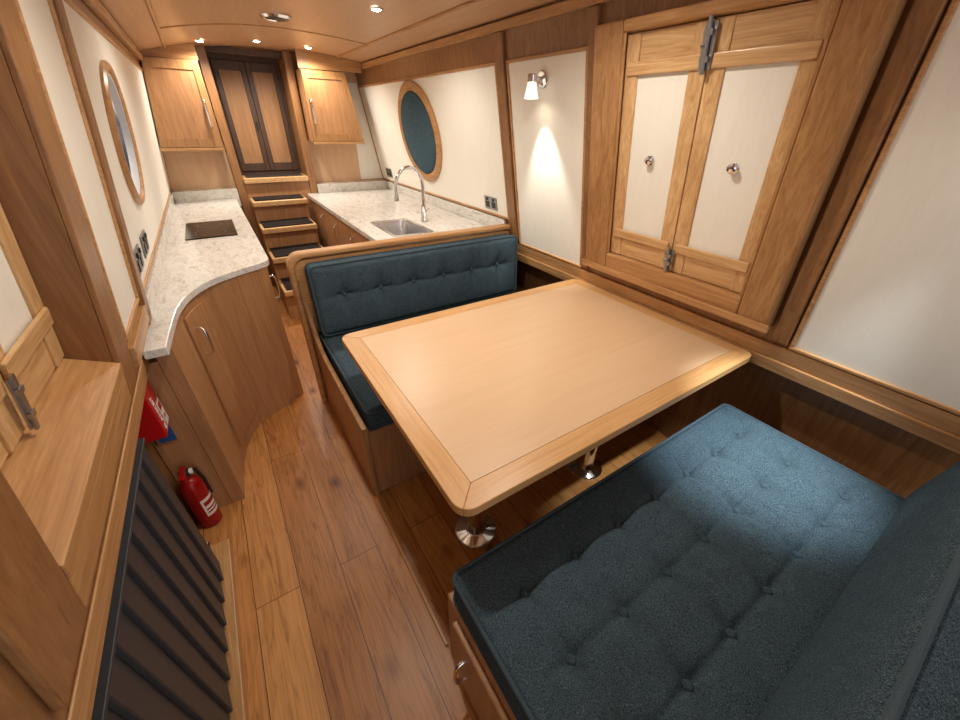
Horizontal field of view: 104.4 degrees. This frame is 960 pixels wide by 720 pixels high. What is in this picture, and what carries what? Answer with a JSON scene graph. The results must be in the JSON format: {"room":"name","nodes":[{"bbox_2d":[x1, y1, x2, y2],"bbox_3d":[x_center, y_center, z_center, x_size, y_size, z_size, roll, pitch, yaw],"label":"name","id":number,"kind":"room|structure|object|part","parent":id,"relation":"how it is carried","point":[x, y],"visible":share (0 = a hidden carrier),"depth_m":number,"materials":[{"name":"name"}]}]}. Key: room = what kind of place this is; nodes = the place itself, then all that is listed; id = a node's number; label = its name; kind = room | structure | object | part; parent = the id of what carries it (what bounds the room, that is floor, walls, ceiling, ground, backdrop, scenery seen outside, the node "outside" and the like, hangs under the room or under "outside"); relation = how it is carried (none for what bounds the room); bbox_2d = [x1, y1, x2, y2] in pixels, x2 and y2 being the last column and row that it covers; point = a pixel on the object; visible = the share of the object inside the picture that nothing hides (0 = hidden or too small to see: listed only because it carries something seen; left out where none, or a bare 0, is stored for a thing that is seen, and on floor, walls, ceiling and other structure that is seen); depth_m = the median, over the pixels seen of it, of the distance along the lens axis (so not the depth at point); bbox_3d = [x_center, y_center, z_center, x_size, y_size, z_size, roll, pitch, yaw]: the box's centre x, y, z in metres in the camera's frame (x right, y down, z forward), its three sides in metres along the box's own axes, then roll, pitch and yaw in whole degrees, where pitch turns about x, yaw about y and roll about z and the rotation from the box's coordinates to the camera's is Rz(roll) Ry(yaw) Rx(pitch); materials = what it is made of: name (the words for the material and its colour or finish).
{"room":"ship interior","nodes":[
{"label":"ship interior","id":0,"kind":"room"},
{"bbox_2d":[0,0,197,719],"bbox_3d":[-1.317,-0.206,1.337,0.479,1.858,5.300,-18,37,-28],"label":"wall","id":1,"kind":"structure","parent":0,"point":[67,41],"depth_m":0.89,"materials":[{"name":"white paint"}]},
{"bbox_2d":[0,0,135,712],"bbox_3d":[-0.714,-0.167,0.509,0.247,0.935,0.845,-18,37,-28],"label":"window","id":2,"kind":"structure","parent":1,"relation":"in","point":[63,421],"depth_m":0.64,"materials":[{"name":"brown wood"}]},
{"bbox_3d":[-0.707,0.149,0.516,0.017,0.097,0.174,-18,37,-28],"label":"shutter rail","id":3,"kind":"part","parent":2,"relation":"part of","materials":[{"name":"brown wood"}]},
{"bbox_3d":[-0.823,-0.258,0.578,0.079,0.519,0.174,-18,37,-28],"label":"cream panel","id":4,"kind":"part","parent":2,"relation":"part of","materials":[{"name":"beige paint"}]},
{"bbox_3d":[-0.867,0.014,0.722,0.017,0.097,0.174,-18,37,-28],"label":"shutter rail","id":5,"kind":"part","parent":2,"relation":"part of","materials":[{"name":"brown wood"}]},
{"bbox_3d":[-0.479,-0.015,0.281,0.151,0.935,0.130,-18,37,-28],"label":"frame","id":6,"kind":"part","parent":2,"relation":"part of","materials":[{"name":"brown wood"}]},
{"bbox_3d":[-0.774,0.152,0.675,0.124,0.073,0.588,-18,37,-28],"label":"sill","id":7,"kind":"part","parent":2,"relation":"part of","materials":[{"name":"brown wood"}]},
{"bbox_3d":[-0.870,-0.345,0.784,0.151,0.935,0.125,-18,37,-28],"label":"frame","id":8,"kind":"part","parent":2,"relation":"part of","materials":[{"name":"brown wood"}]},
{"bbox_3d":[-0.739,0.202,0.735,0.022,0.070,0.590,-18,37,-28],"label":"frame","id":9,"kind":"part","parent":2,"relation":"part of","materials":[{"name":"brown wood"}]},
{"bbox_3d":[-0.998,-0.478,0.936,0.123,0.780,0.310,-18,37,-28],"label":"cream panel","id":10,"kind":"part","parent":1,"relation":"part of","materials":[{"name":"beige paint"}]},
{"bbox_2d":[66,301,150,719],"bbox_3d":[-0.499,0.449,0.449,0.047,0.170,2.560,-18,37,-28],"label":"trim","id":11,"kind":"structure","parent":1,"relation":"attached to","point":[82,699],"depth_m":0.68,"materials":[{"name":"brown wood"}]},
{"bbox_2d":[82,0,142,60],"bbox_3d":[-1.019,-0.971,0.853,0.034,0.035,5.000,-18,37,-28],"label":"trim","id":12,"kind":"structure","parent":1,"relation":"attached to","point":[95,6],"depth_m":1.62,"materials":[{"name":"brown wood"}]},
{"bbox_3d":[-1.877,-1.205,2.072,0.124,0.790,2.700,-18,37,-28],"label":"cream panel","id":13,"kind":"part","parent":1,"relation":"part of","materials":[{"name":"beige paint"}]},
{"bbox_2d":[99,60,144,204],"bbox_3d":[-1.493,-0.873,1.462,0.242,0.496,0.496,-18,37,-28],"label":"window","id":14,"kind":"structure","parent":1,"relation":"in","point":[121,129],"depth_m":1.53,"materials":[{"name":"brown wood"}]},
{"bbox_2d":[133,244,143,276],"bbox_3d":[-1.245,-0.366,1.360,0.024,0.085,0.144,-18,37,-28],"label":"wall socket","id":15,"kind":"object","parent":1,"relation":"attached to","point":[137,251],"visible":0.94,"depth_m":1.34,"materials":[{"name":"metal"}]},
{"bbox_2d":[138,258,141,271],"bbox_3d":[-1.225,-0.342,1.340,0.008,0.038,0.044,-18,37,-28],"label":"outlet","id":16,"kind":"object","parent":15,"relation":"attached to","point":[139,262],"depth_m":1.33,"materials":[{"name":"silver plastic"}]},
{"bbox_2d":[140,253,143,265],"bbox_3d":[-1.264,-0.375,1.391,0.008,0.038,0.044,-18,37,-28],"label":"outlet","id":17,"kind":"object","parent":15,"relation":"attached to","point":[141,258],"depth_m":1.38,"materials":[{"name":"silver plastic"}]},
{"bbox_2d":[139,229,148,257],"bbox_3d":[-1.381,-0.481,1.535,0.024,0.085,0.144,-18,37,-28],"label":"wall socket","id":18,"kind":"object","parent":1,"relation":"attached to","point":[143,236],"visible":1,"depth_m":1.50,"materials":[{"name":"metal"}]},
{"bbox_2d":[138,380,168,445],"bbox_3d":[-1.159,0.194,1.284,0.090,0.225,0.115,-18,37,-28],"label":"blanket","id":19,"kind":"object","parent":1,"relation":"attached to","point":[154,423],"visible":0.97,"depth_m":1.27,"materials":[{"name":"red fabric"}]},
{"bbox_2d":[91,438,232,719],"bbox_3d":[-0.704,0.777,0.830,0.086,0.649,1.248,-18,37,-28],"label":"radiator","id":20,"kind":"object","parent":1,"relation":"attached to","point":[165,646],"visible":0.81,"depth_m":0.90,"materials":[{"name":"black metal"}]},
{"bbox_2d":[139,43,197,59],"bbox_3d":[-2.268,-2.251,2.694,0.355,0.098,0.020,-18,37,-28],"label":"trim","id":21,"kind":"structure","parent":1,"relation":"attached to","point":[182,51],"depth_m":2.71,"materials":[{"name":"brown wood"}]},
{"bbox_2d":[212,538,248,719],"bbox_3d":[-0.484,1.270,0.743,0.118,0.040,2.200,-18,37,-28],"label":"baseboard","id":22,"kind":"structure","parent":1,"relation":"attached to","point":[223,550],"depth_m":1.25,"materials":[{"name":"brown wood"}]},
{"bbox_2d":[150,53,383,270],"bbox_3d":[-1.927,-1.838,3.753,2.230,1.989,0.266,-18,37,-28],"label":"wall","id":23,"kind":"structure","parent":0,"point":[187,170],"depth_m":3.62,"materials":[{"name":"brown wood"}]},
{"bbox_2d":[141,56,224,150],"bbox_3d":[-2.358,-1.982,2.914,0.428,0.589,0.318,-18,37,-28],"label":"upper cabinet","id":24,"kind":"object","parent":23,"relation":"attached to","point":[184,119],"visible":0.98,"depth_m":2.84,"materials":[{"name":"brown wood"}]},
{"bbox_3d":[-2.416,-1.898,2.760,0.123,0.559,0.008,-18,37,-28],"label":"door rail","id":25,"kind":"part","parent":24,"relation":"part of","materials":[{"name":"brown wood"}]},
{"bbox_3d":[-2.256,-2.160,2.712,0.260,0.058,0.008,-18,37,-28],"label":"door rail","id":26,"kind":"part","parent":24,"relation":"part of","materials":[{"name":"brown wood"}]},
{"bbox_3d":[-2.298,-1.943,2.835,0.417,0.559,0.011,-18,37,-28],"label":"door","id":27,"kind":"part","parent":24,"relation":"part of","materials":[{"name":"brown wood"}]},
{"bbox_3d":[-2.298,-1.728,2.963,0.315,0.058,0.008,-18,37,-28],"label":"door rail","id":28,"kind":"part","parent":24,"relation":"part of","materials":[{"name":"brown wood"}]},
{"bbox_3d":[-2.303,-1.691,2.989,0.428,0.021,0.024,-18,37,-28],"label":"light rail","id":29,"kind":"part","parent":24,"relation":"part of","materials":[{"name":"brown wood"}]},
{"bbox_3d":[-2.140,-1.990,2.914,0.052,0.559,0.008,-18,37,-28],"label":"door rail","id":30,"kind":"part","parent":24,"relation":"part of","materials":[{"name":"brown wood"}]},
{"bbox_3d":[-2.136,-1.931,2.921,0.019,0.195,0.040,-18,37,-28],"label":"handle","id":31,"kind":"part","parent":24,"relation":"part of","materials":[{"name":"silver metal"}]},
{"bbox_2d":[172,187,241,205],"bbox_3d":[-2.445,-1.451,3.348,0.483,0.150,0.093,-18,37,-28],"label":"granite ledge","id":32,"kind":"object","parent":23,"relation":"attached to","point":[217,193],"visible":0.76,"depth_m":3.30,"materials":[{"name":"beige stone"}]},
{"bbox_2d":[195,45,273,285],"bbox_3d":[-2.270,-1.670,3.501,0.065,1.962,0.320,-18,37,-28],"label":"trim","id":33,"kind":"structure","parent":23,"relation":"attached to","point":[200,50],"depth_m":3.18,"materials":[{"name":"brown wood"}]},
{"bbox_2d":[204,46,281,58],"bbox_3d":[-1.945,-2.539,3.070,0.556,0.045,0.040,-18,37,-28],"label":"trim","id":34,"kind":"structure","parent":23,"relation":"attached to","point":[209,49],"depth_m":3.05,"materials":[{"name":"brown wood"}]},
{"bbox_2d":[206,52,300,174],"bbox_3d":[-2.069,-2.242,3.468,0.558,0.930,0.057,-18,37,-28],"label":"door","id":35,"kind":"structure","parent":23,"relation":"in","point":[260,127],"depth_m":3.43,"materials":[{"name":"brown wood"}]},
{"bbox_3d":[-2.299,-2.173,3.352,0.026,0.850,0.034,-18,37,-28],"label":"frame","id":36,"kind":"part","parent":35,"relation":"part of","materials":[{"name":"brown wood"}]},
{"bbox_3d":[-2.173,-2.205,3.407,0.166,0.710,0.010,-18,37,-28],"label":"panel","id":37,"kind":"part","parent":35,"relation":"part of","materials":[{"name":"brown wood"}]},
{"bbox_3d":[-2.067,-2.623,3.237,0.558,0.040,0.034,-18,37,-28],"label":"frame","id":38,"kind":"part","parent":35,"relation":"part of","materials":[{"name":"brown wood"}]},
{"bbox_3d":[-2.085,-1.872,3.716,0.558,0.040,0.034,-18,37,-28],"label":"frame","id":39,"kind":"part","parent":35,"relation":"part of","materials":[{"name":"brown wood"}]},
{"bbox_3d":[-1.962,-2.276,3.525,0.166,0.710,0.010,-18,37,-28],"label":"panel","id":40,"kind":"part","parent":35,"relation":"part of","materials":[{"name":"brown wood"}]},
{"bbox_3d":[-1.853,-2.321,3.601,0.026,0.850,0.034,-18,37,-28],"label":"frame","id":41,"kind":"part","parent":35,"relation":"part of","materials":[{"name":"brown wood"}]},
{"bbox_2d":[277,50,317,192],"bbox_3d":[-1.746,-1.854,3.788,0.065,1.986,0.320,-18,37,-28],"label":"trim","id":42,"kind":"structure","parent":23,"relation":"attached to","point":[285,64],"depth_m":3.44,"materials":[{"name":"brown wood"}]},
{"bbox_2d":[294,68,364,144],"bbox_3d":[-1.375,-2.326,3.451,0.474,0.552,0.318,-18,37,-28],"label":"upper cabinet","id":43,"kind":"object","parent":23,"relation":"attached to","point":[327,106],"visible":1,"depth_m":3.35,"materials":[{"name":"brown wood"}]},
{"bbox_3d":[-1.484,-2.225,3.269,0.057,0.522,0.008,-18,37,-28],"label":"door rail","id":44,"kind":"part","parent":43,"relation":"part of","materials":[{"name":"brown wood"}]},
{"bbox_3d":[-1.468,-2.186,3.272,0.019,0.195,0.040,-18,37,-28],"label":"handle","id":45,"kind":"part","parent":43,"relation":"part of","materials":[{"name":"silver metal"}]},
{"bbox_3d":[-1.347,-2.465,3.218,0.283,0.058,0.008,-18,37,-28],"label":"door rail","id":46,"kind":"part","parent":43,"relation":"part of","materials":[{"name":"brown wood"}]},
{"bbox_3d":[-1.320,-2.086,3.488,0.348,0.058,0.008,-18,37,-28],"label":"door rail","id":47,"kind":"part","parent":43,"relation":"part of","materials":[{"name":"brown wood"}]},
{"bbox_3d":[-1.320,-2.051,3.516,0.474,0.021,0.024,-18,37,-28],"label":"light rail","id":48,"kind":"part","parent":43,"relation":"part of","materials":[{"name":"brown wood"}]},
{"bbox_3d":[-1.181,-2.326,3.438,0.142,0.522,0.008,-18,37,-28],"label":"door rail","id":49,"kind":"part","parent":43,"relation":"part of","materials":[{"name":"brown wood"}]},
{"bbox_2d":[316,180,386,192],"bbox_3d":[-1.349,-1.815,3.960,0.730,0.150,0.093,-18,37,-28],"label":"granite ledge","id":50,"kind":"object","parent":23,"relation":"attached to","point":[368,184],"visible":0.43,"depth_m":3.90,"materials":[{"name":"beige stone"}]},
{"bbox_3d":[-1.169,-2.331,3.833,0.240,0.835,0.005,-18,37,-28],"label":"cream panel","id":51,"kind":"part","parent":23,"relation":"part of","materials":[{"name":"beige paint"}]},
{"bbox_2d":[99,0,564,62],"bbox_3d":[-0.554,-1.388,1.340,1.940,0.162,5.560,-18,37,-28],"label":"ceiling","id":52,"kind":"structure","parent":0,"point":[347,29],"depth_m":2.08,"materials":[{"name":"brown wood"}]},
{"bbox_2d":[259,12,291,21],"bbox_3d":[-1.155,-1.941,2.108,0.170,0.016,0.170,-18,37,-28],"label":"ceiling vent","id":53,"kind":"object","parent":52,"relation":"in","point":[271,16],"visible":1,"depth_m":2.08,"materials":[{"name":"silver metal"}]},
{"bbox_2d":[267,16,285,19],"bbox_3d":[-1.155,-1.941,2.108,0.116,0.014,0.116,-18,37,-28],"label":"grille","id":54,"kind":"object","parent":53,"relation":"attached to","point":[268,17],"depth_m":2.10,"materials":[{"name":"silver plastic"}]},
{"bbox_2d":[369,6,383,11],"bbox_3d":[-0.526,-1.779,1.890,0.072,0.012,0.072,-18,37,-28],"label":"recessed light","id":55,"kind":"object","parent":52,"relation":"in","point":[373,8],"visible":1,"depth_m":1.88,"materials":[{"name":"silver metal"}]},
{"bbox_2d":[198,277,667,719],"bbox_3d":[-0.527,0.237,2.428,2.460,0.030,5.560,-18,37,-28],"label":"floor","id":56,"kind":"structure","parent":0,"point":[335,623],"depth_m":1.49,"materials":[{"name":"brown wood"}]},
{"bbox_2d":[178,466,221,527],"bbox_3d":[-1.174,0.573,1.544,0.083,0.327,0.101,-8,34,-14],"label":"fire extinguisher","id":57,"kind":"object","parent":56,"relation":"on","point":[195,491],"visible":1,"depth_m":1.53,"materials":[{"name":"red metal"}]},
{"bbox_3d":[-1.163,0.452,1.458,0.020,0.029,0.080,-18,37,-28],"label":"lever","id":58,"kind":"part","parent":57,"relation":"part of","materials":[{"name":"red metal"}]},
{"bbox_2d":[147,267,303,507],"bbox_3d":[-1.200,0.090,1.823,0.580,0.840,0.742,-18,37,-28],"label":"base cabinet","id":59,"kind":"object","parent":56,"relation":"on","point":[229,367],"visible":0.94,"depth_m":1.76,"materials":[{"name":"brown wood"}]},
{"bbox_2d":[158,425,176,443],"bbox_3d":[-1.199,0.284,1.417,0.050,0.070,0.004,-18,37,-28],"label":"safety sign","id":60,"kind":"object","parent":59,"relation":"attached to","point":[171,436],"visible":0.57,"depth_m":1.43,"materials":[{"name":"blue plastic"}]},
{"bbox_3d":[-1.389,0.181,1.735,0.130,0.775,0.740,-18,37,-28],"label":"panel","id":61,"kind":"part","parent":59,"relation":"part of","materials":[{"name":"brown wood"}]},
{"bbox_3d":[-1.205,-0.083,1.639,0.037,0.141,0.011,1,32,0],"label":"handle","id":62,"kind":"part","parent":59,"relation":"part of","materials":[{"name":"silver metal"}]},
{"bbox_2d":[143,192,268,359],"bbox_3d":[-1.651,-0.774,2.277,0.473,0.109,2.885,-18,37,-28],"label":"countertop","id":63,"kind":"structure","parent":59,"relation":"on","point":[181,269],"depth_m":1.91,"materials":[{"name":"stone"}]},
{"bbox_2d":[185,219,237,240],"bbox_3d":[-1.772,-0.863,2.450,0.275,0.008,0.480,-18,37,-28],"label":"cooktop","id":64,"kind":"object","parent":63,"relation":"in","point":[220,228],"visible":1,"depth_m":2.41,"materials":[{"name":"black glass"}]},
{"bbox_3d":[-1.242,0.070,1.806,0.025,0.710,0.233,-5,33,-9],"label":"curved door","id":65,"kind":"part","parent":59,"relation":"part of","materials":[{"name":"brown wood"}]},
{"bbox_2d":[269,275,280,298],"bbox_3d":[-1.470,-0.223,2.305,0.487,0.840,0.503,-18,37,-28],"label":"handle","id":66,"kind":"object","parent":59,"relation":"attached to","point":[279,295],"visible":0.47,"depth_m":2.13,"materials":[{"name":"silver metal"}]},
{"bbox_2d":[242,172,321,318],"bbox_3d":[-1.743,-1.135,3.543,0.556,1.036,1.232,-18,37,-28],"label":"steps","id":67,"kind":"structure","parent":56,"relation":"on","point":[280,204],"depth_m":3.47,"materials":[{"name":"brown wood"}]},
{"bbox_2d":[309,199,328,246],"bbox_3d":[-1.261,-1.287,3.983,0.875,0.840,0.444,-18,37,-28],"label":"base cabinet","id":68,"kind":"object","parent":56,"relation":"on","point":[317,212],"visible":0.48,"depth_m":3.69,"materials":[{"name":"brown wood"}]},
{"bbox_2d":[320,207,338,246],"bbox_3d":[-1.017,-1.081,3.669,0.875,0.840,0.444,-18,37,-28],"label":"base cabinet","id":69,"kind":"object","parent":56,"relation":"on","point":[329,220],"visible":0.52,"depth_m":3.36,"materials":[{"name":"brown wood"}]},
{"bbox_2d":[334,216,352,244],"bbox_3d":[-0.773,-0.875,3.355,0.875,0.840,0.444,-18,37,-28],"label":"base cabinet","id":70,"kind":"object","parent":56,"relation":"on","point":[343,230],"visible":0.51,"depth_m":3.02,"materials":[{"name":"brown wood"}]},
{"bbox_2d":[350,227,369,243],"bbox_3d":[-0.423,-0.580,2.904,0.875,0.840,0.832,-18,37,-28],"label":"base cabinet","id":71,"kind":"object","parent":56,"relation":"on","point":[356,237],"visible":0.11,"depth_m":2.71,"materials":[{"name":"brown wood"}]},
{"bbox_2d":[307,181,505,240],"bbox_3d":[-0.769,-1.293,3.125,0.859,0.109,2.180,-18,37,-28],"label":"countertop","id":72,"kind":"structure","parent":71,"relation":"on","point":[357,209],"depth_m":3.06,"materials":[{"name":"stone"}]},
{"bbox_2d":[370,218,433,236],"bbox_3d":[-0.559,-0.867,2.662,0.294,0.169,0.484,-18,37,-28],"label":"sink","id":73,"kind":"object","parent":72,"relation":"in","point":[403,226],"visible":0.4,"depth_m":2.77,"materials":[{"name":"metal"}]},
{"bbox_2d":[394,166,429,222],"bbox_3d":[-0.472,-1.146,2.601,0.252,0.376,0.120,-18,37,-28],"label":"tap","id":74,"kind":"object","parent":72,"relation":"on","point":[424,209],"visible":1,"depth_m":2.58,"materials":[{"name":"silver metal"}]},
{"bbox_3d":[-0.491,-1.205,2.592,0.227,0.267,0.025,-18,37,-28],"label":"spout","id":75,"kind":"part","parent":74,"relation":"part of","materials":[{"name":"silver metal"}]},
{"bbox_2d":[286,224,510,495],"bbox_3d":[-0.172,-0.140,2.139,1.405,0.930,0.905,-18,37,-28],"label":"bench","id":76,"kind":"object","parent":56,"relation":"on","point":[384,456],"visible":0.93,"depth_m":1.91,"materials":[{"name":"brown wood"}]},
{"bbox_3d":[-0.712,0.171,1.885,0.023,0.658,0.852,-18,37,-28],"label":"panel","id":77,"kind":"part","parent":76,"relation":"part of","materials":[{"name":"brown wood"}]},
{"bbox_3d":[-0.403,-0.330,2.429,1.395,0.930,0.070,-18,37,-28],"label":"capping rail","id":78,"kind":"part","parent":76,"relation":"part of","materials":[{"name":"brown wood"}]},
{"bbox_2d":[319,292,514,429],"bbox_3d":[-0.136,-0.116,2.150,1.331,0.109,0.837,-18,37,-28],"label":"seat cushion","id":79,"kind":"object","parent":76,"relation":"on","point":[370,408],"visible":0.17,"depth_m":1.74,"materials":[{"name":"fabric"}]},
{"bbox_2d":[304,234,517,336],"bbox_3d":[-0.319,-0.484,2.256,1.316,0.391,0.139,-18,37,-28],"label":"cushion","id":80,"kind":"object","parent":79,"relation":"on","point":[352,293],"visible":1,"depth_m":2.14,"materials":[{"name":"fabric"}]},
{"bbox_2d":[375,498,447,645],"bbox_3d":[-0.299,0.807,1.502,0.013,0.012,0.690,-18,37,-28],"label":"trim","id":81,"kind":"structure","parent":56,"relation":"on","point":[410,569],"depth_m":1.44,"materials":[{"name":"brown wood"}]},
{"bbox_2d":[448,590,516,719],"bbox_3d":[0.677,0.599,1.040,1.424,0.900,0.794,-18,37,-28],"label":"bench","id":82,"kind":"object","parent":56,"relation":"on","point":[484,693],"visible":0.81,"depth_m":0.98,"materials":[{"name":"brown wood"}]},
{"bbox_3d":[-0.060,0.885,1.047,0.036,0.130,0.011,-18,37,-28],"label":"handle","id":83,"kind":"part","parent":82,"relation":"part of","materials":[{"name":"silver metal"}]},
{"bbox_3d":[0.097,0.985,0.882,0.016,0.295,0.625,-18,37,-28],"label":"locker door","id":84,"kind":"part","parent":82,"relation":"part of","materials":[{"name":"brown wood"}]},
{"bbox_2d":[452,404,904,719],"bbox_3d":[0.658,0.556,1.112,1.374,0.124,0.614,-18,37,-28],"label":"seat cushion","id":85,"kind":"object","parent":82,"relation":"on","point":[689,580],"visible":0.89,"depth_m":0.97,"materials":[{"name":"fabric"}]},
{"bbox_2d":[757,461,959,719],"bbox_3d":[0.854,0.521,0.741,1.377,0.365,0.158,-18,37,-28],"label":"cushion","id":86,"kind":"object","parent":85,"relation":"on","point":[888,648],"visible":1,"depth_m":0.64,"materials":[{"name":"fabric"}]},
{"bbox_2d":[342,279,750,549],"bbox_3d":[0.250,0.253,1.706,1.357,0.750,0.987,-18,37,-28],"label":"dining table","id":87,"kind":"object","parent":56,"relation":"on","point":[493,397],"visible":1,"depth_m":1.33,"materials":[{"name":"brown wood"}]},
{"bbox_2d":[355,0,959,498],"bbox_3d":[0.403,-0.807,2.280,0.457,1.928,5.300,-18,37,-28],"label":"wall","id":88,"kind":"structure","parent":0,"point":[872,294],"depth_m":1.34,"materials":[{"name":"white paint"}]},
{"bbox_2d":[294,48,361,72],"bbox_3d":[-1.297,-2.574,3.208,0.535,0.126,0.020,-18,37,-28],"label":"trim","id":89,"kind":"structure","parent":88,"relation":"attached to","point":[305,59],"depth_m":3.18,"materials":[{"name":"brown wood"}]},
{"bbox_2d":[385,167,392,177],"bbox_3d":[-0.952,-1.961,3.892,0.026,0.085,0.144,-18,37,-28],"label":"wall socket","id":90,"kind":"object","parent":88,"relation":"attached to","point":[388,170],"visible":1,"depth_m":3.88,"materials":[{"name":"metal"}]},
{"bbox_2d":[398,81,441,181],"bbox_3d":[-0.491,-1.812,2.993,0.155,0.690,0.690,-18,37,-28],"label":"window","id":91,"kind":"structure","parent":88,"relation":"in","point":[407,86],"depth_m":2.83,"materials":[{"name":"brown wood"}]},
{"bbox_2d":[401,91,435,173],"bbox_3d":[-0.492,-1.812,2.993,0.130,0.568,0.568,-18,37,-28],"label":"porthole bung","id":92,"kind":"object","parent":91,"relation":"in","point":[418,132],"visible":0.93,"depth_m":2.95,"materials":[{"name":"teal fabric"}]},
{"bbox_3d":[-0.488,-1.795,3.050,0.156,0.790,2.300,-18,37,-28],"label":"cream panel","id":93,"kind":"part","parent":88,"relation":"part of","materials":[{"name":"beige paint"}]},
{"bbox_2d":[361,0,614,68],"bbox_3d":[0.318,-1.471,1.564,0.027,0.037,5.000,-18,37,-28],"label":"trim","id":94,"kind":"structure","parent":88,"relation":"attached to","point":[567,6],"depth_m":1.84,"materials":[{"name":"brown wood"}]},
{"bbox_2d":[484,195,497,210],"bbox_3d":[0.073,-1.088,2.580,0.026,0.085,0.144,-18,37,-28],"label":"wall socket","id":95,"kind":"object","parent":88,"relation":"attached to","point":[490,202],"visible":1,"depth_m":2.57,"materials":[{"name":"metal"}]},
{"bbox_2d":[524,70,548,98],"bbox_3d":[0.263,-1.304,1.759,0.110,0.114,0.072,-18,37,-28],"label":"wall lamp","id":96,"kind":"object","parent":88,"relation":"attached to","point":[542,78],"visible":1,"depth_m":1.75,"materials":[{"name":"silver metal"}]},
{"bbox_3d":[0.245,-1.276,1.763,0.068,0.062,0.068,-18,37,-28],"label":"lamp shade","id":97,"kind":"part","parent":96,"relation":"part of","materials":[{"name":"white glass"}]},
{"bbox_3d":[0.298,-1.333,1.768,0.028,0.072,0.072,-18,37,-28],"label":"wall plate","id":98,"kind":"part","parent":96,"relation":"part of","materials":[{"name":"silver metal"}]},
{"bbox_3d":[0.360,-1.031,2.014,0.183,0.930,0.540,-18,37,-28],"label":"cream panel","id":99,"kind":"part","parent":88,"relation":"part of","materials":[{"name":"beige paint"}]},
{"bbox_2d":[517,244,959,453],"bbox_3d":[1.046,-0.087,1.561,0.032,0.112,2.930,-18,37,-28],"label":"trim","id":100,"kind":"structure","parent":88,"relation":"attached to","point":[938,426],"depth_m":1.35,"materials":[{"name":"brown wood"}]},
{"bbox_2d":[582,0,907,332],"bbox_3d":[0.768,-0.694,1.407,0.238,0.950,0.915,-18,37,-28],"label":"hatch","id":101,"kind":"object","parent":88,"relation":"in","point":[718,146],"depth_m":1.26,"materials":[{"name":"brown wood"}]},
{"bbox_3d":[0.561,-0.869,1.673,0.238,0.950,0.135,-18,37,-28],"label":"frame","id":102,"kind":"part","parent":101,"relation":"part of","materials":[{"name":"brown wood"}]},
{"bbox_3d":[0.735,-0.508,1.716,0.021,0.097,0.204,-18,37,-28],"label":"shutter rail","id":103,"kind":"part","parent":101,"relation":"part of","materials":[{"name":"brown wood"}]},
{"bbox_3d":[0.674,-0.794,1.481,0.030,0.034,0.034,-18,37,-28],"label":"knob","id":104,"kind":"part","parent":101,"relation":"part of","materials":[{"name":"silver metal"}]},
{"bbox_3d":[0.686,-0.790,1.494,0.118,0.615,0.204,-18,37,-28],"label":"cream panel","id":105,"kind":"part","parent":101,"relation":"part of","materials":[{"name":"beige paint"}]},
{"bbox_3d":[0.636,-1.071,1.270,0.021,0.097,0.204,-18,37,-28],"label":"shutter rail","id":106,"kind":"part","parent":101,"relation":"part of","materials":[{"name":"brown wood"}]},
{"bbox_3d":[0.834,-0.352,1.664,0.076,0.100,0.650,-18,37,-28],"label":"frame","id":107,"kind":"part","parent":101,"relation":"part of","materials":[{"name":"brown wood"}]},
{"bbox_3d":[0.800,-0.320,1.677,0.021,0.030,0.915,-18,37,-28],"label":"sill","id":108,"kind":"part","parent":101,"relation":"part of","materials":[{"name":"brown wood"}]},
{"bbox_2d":[672,70,706,249],"bbox_3d":[0.696,-0.793,1.499,0.174,0.809,0.320,-18,37,-28],"label":"shutter","id":109,"kind":"object","parent":101,"relation":"attached to","point":[689,87],"depth_m":1.33,"materials":[{"name":"brown wood"}]},
{"bbox_3d":[0.911,-0.359,1.489,0.021,0.097,0.204,-18,37,-28],"label":"shutter rail","id":110,"kind":"part","parent":101,"relation":"part of","materials":[{"name":"brown wood"}]},
{"bbox_3d":[0.711,-1.050,1.112,0.064,0.035,0.650,-18,37,-28],"label":"frame","id":111,"kind":"part","parent":101,"relation":"part of","materials":[{"name":"brown wood"}]},
{"bbox_3d":[0.850,-0.645,1.254,0.030,0.034,0.034,-18,37,-28],"label":"knob","id":112,"kind":"part","parent":101,"relation":"part of","materials":[{"name":"silver metal"}]},
{"bbox_3d":[0.862,-0.641,1.266,0.118,0.615,0.204,-18,37,-28],"label":"cream panel","id":113,"kind":"part","parent":101,"relation":"part of","materials":[{"name":"beige paint"}]},
{"bbox_3d":[0.812,-0.922,1.043,0.021,0.097,0.204,-18,37,-28],"label":"shutter rail","id":114,"kind":"part","parent":101,"relation":"part of","materials":[{"name":"brown wood"}]},
{"bbox_3d":[0.982,-0.514,1.132,0.238,0.950,0.110,-18,37,-28],"label":"frame","id":115,"kind":"part","parent":101,"relation":"part of","materials":[{"name":"brown wood"}]},
{"bbox_3d":[1.390,-0.162,0.688,0.183,0.930,1.100,-18,37,-28],"label":"cream panel","id":116,"kind":"part","parent":88,"relation":"part of","materials":[{"name":"beige paint"}]}
]}

